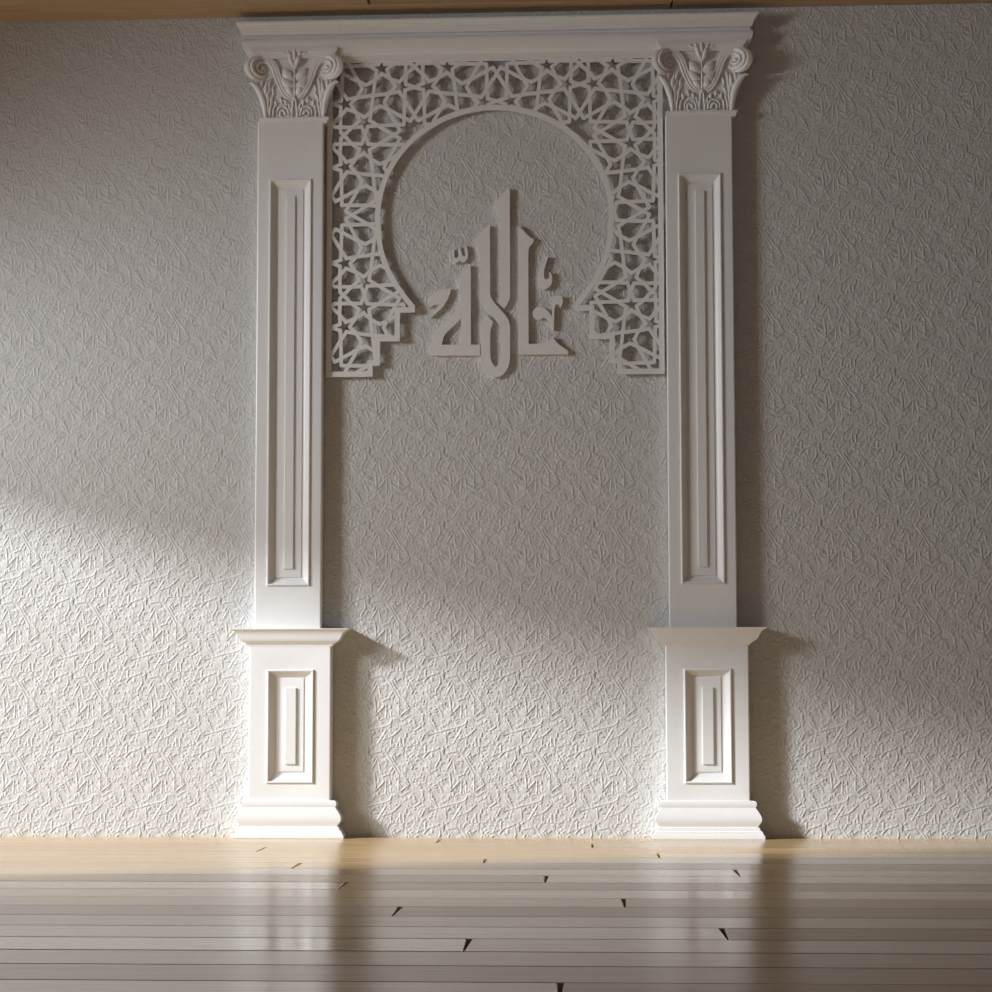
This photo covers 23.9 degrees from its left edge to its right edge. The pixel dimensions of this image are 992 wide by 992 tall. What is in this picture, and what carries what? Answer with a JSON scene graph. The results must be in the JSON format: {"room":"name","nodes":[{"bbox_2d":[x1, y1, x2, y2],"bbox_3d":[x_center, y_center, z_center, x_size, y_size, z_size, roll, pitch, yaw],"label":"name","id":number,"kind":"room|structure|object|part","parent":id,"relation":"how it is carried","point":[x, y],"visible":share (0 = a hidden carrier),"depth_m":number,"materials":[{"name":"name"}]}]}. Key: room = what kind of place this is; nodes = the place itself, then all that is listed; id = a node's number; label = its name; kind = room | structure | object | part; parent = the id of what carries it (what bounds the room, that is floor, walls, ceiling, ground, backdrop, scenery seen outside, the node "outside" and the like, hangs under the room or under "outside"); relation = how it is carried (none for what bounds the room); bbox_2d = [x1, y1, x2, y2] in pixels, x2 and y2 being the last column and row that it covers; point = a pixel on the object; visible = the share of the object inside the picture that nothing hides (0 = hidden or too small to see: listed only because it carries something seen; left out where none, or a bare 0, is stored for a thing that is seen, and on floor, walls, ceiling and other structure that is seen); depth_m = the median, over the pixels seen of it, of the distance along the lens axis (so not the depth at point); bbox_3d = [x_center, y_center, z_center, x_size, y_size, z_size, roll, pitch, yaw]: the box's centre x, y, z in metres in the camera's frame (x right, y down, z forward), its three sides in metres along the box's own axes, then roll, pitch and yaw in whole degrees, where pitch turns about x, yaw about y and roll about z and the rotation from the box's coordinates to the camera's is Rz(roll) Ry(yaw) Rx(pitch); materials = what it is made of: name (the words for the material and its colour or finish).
{"room":"mosque","nodes":[
{"label":"mosque","id":0,"kind":"room"},
{"bbox_2d":[0,3,991,838],"bbox_3d":[-0.013,-0.216,6.555,3.220,2.345,0.004,0,-5,3],"label":"wall","id":1,"kind":"structure","parent":0,"point":[495,550],"depth_m":6.55,"materials":[{"name":"paint"}]},
{"bbox_2d":[326,57,664,376],"bbox_3d":[-0.004,-0.797,6.587,0.948,0.924,0.008,0,-5,3],"label":"panel","id":2,"kind":"object","parent":1,"relation":"attached to","point":[397,307],"visible":1,"depth_m":6.59,"materials":[{"name":"white paint"}]},
{"bbox_2d":[235,12,757,61],"bbox_3d":[-0.001,-1.291,6.617,1.474,0.112,0.057,0,-5,3],"label":"crown molding","id":3,"kind":"structure","parent":1,"relation":"attached to","point":[615,35],"depth_m":6.60,"materials":[{"name":"white paint"}]},
{"bbox_2d":[429,188,567,377],"bbox_3d":[0.007,-0.599,6.581,0.391,0.536,0.014,0,-5,3],"label":"calligraphy","id":4,"kind":"object","parent":1,"relation":"attached to","point":[502,204],"visible":1,"depth_m":6.57},
{"bbox_2d":[0,837,991,991],"bbox_3d":[-0.236,0.620,2.635,5.240,0.018,7.717,0,-5,3],"label":"floor","id":5,"kind":"structure","parent":0,"point":[78,914],"depth_m":4.14,"materials":[{"name":"brown wood"}]},
{"bbox_2d":[230,47,350,838],"bbox_3d":[-0.570,-0.163,6.547,0.328,2.217,0.071,0,-5,3],"label":"pilaster","id":6,"kind":"object","parent":5,"relation":"on","point":[290,784],"visible":1,"depth_m":6.54,"materials":[{"name":"white paint"}]},
{"bbox_3d":[-0.579,-0.322,6.555,0.121,1.148,0.006,0,-5,3],"label":"panel moulding","id":7,"kind":"part","parent":6,"relation":"part of","materials":[{"name":"white paint"}]},
{"bbox_3d":[-0.568,0.635,6.462,0.130,0.313,0.006,0,-5,3],"label":"panel moulding","id":8,"kind":"part","parent":6,"relation":"part of","materials":[{"name":"white paint"}]},
{"bbox_3d":[-0.570,-1.101,6.625,0.024,0.062,0.017,0,-5,3],"label":"stem","id":9,"kind":"part","parent":6,"relation":"part of","materials":[{"name":"white paint"}]},
{"bbox_2d":[647,40,766,839],"bbox_3d":[0.578,-0.171,6.477,0.328,2.217,0.071,0,-5,3],"label":"pilaster","id":10,"kind":"object","parent":5,"relation":"on","point":[707,654],"visible":1,"depth_m":6.47,"materials":[{"name":"white paint"}]},
{"bbox_3d":[0.569,-0.330,6.485,0.121,1.148,0.006,0,-5,3],"label":"panel moulding","id":11,"kind":"part","parent":10,"relation":"part of","materials":[{"name":"white paint"}]},
{"bbox_3d":[0.577,-1.109,6.555,0.024,0.062,0.017,0,-5,3],"label":"stem","id":12,"kind":"part","parent":10,"relation":"part of","materials":[{"name":"white paint"}]},
{"bbox_3d":[0.579,0.628,6.392,0.130,0.313,0.006,0,-5,3],"label":"panel moulding","id":13,"kind":"part","parent":10,"relation":"part of","materials":[{"name":"white paint"}]},
{"bbox_2d":[0,0,991,21],"bbox_3d":[-0.241,-1.715,2.815,5.240,0.018,7.762,0,-5,3],"label":"ceiling","id":14,"kind":"structure","parent":0,"point":[10,10],"depth_m":6.59,"materials":[{"name":"white paint"}]}
]}

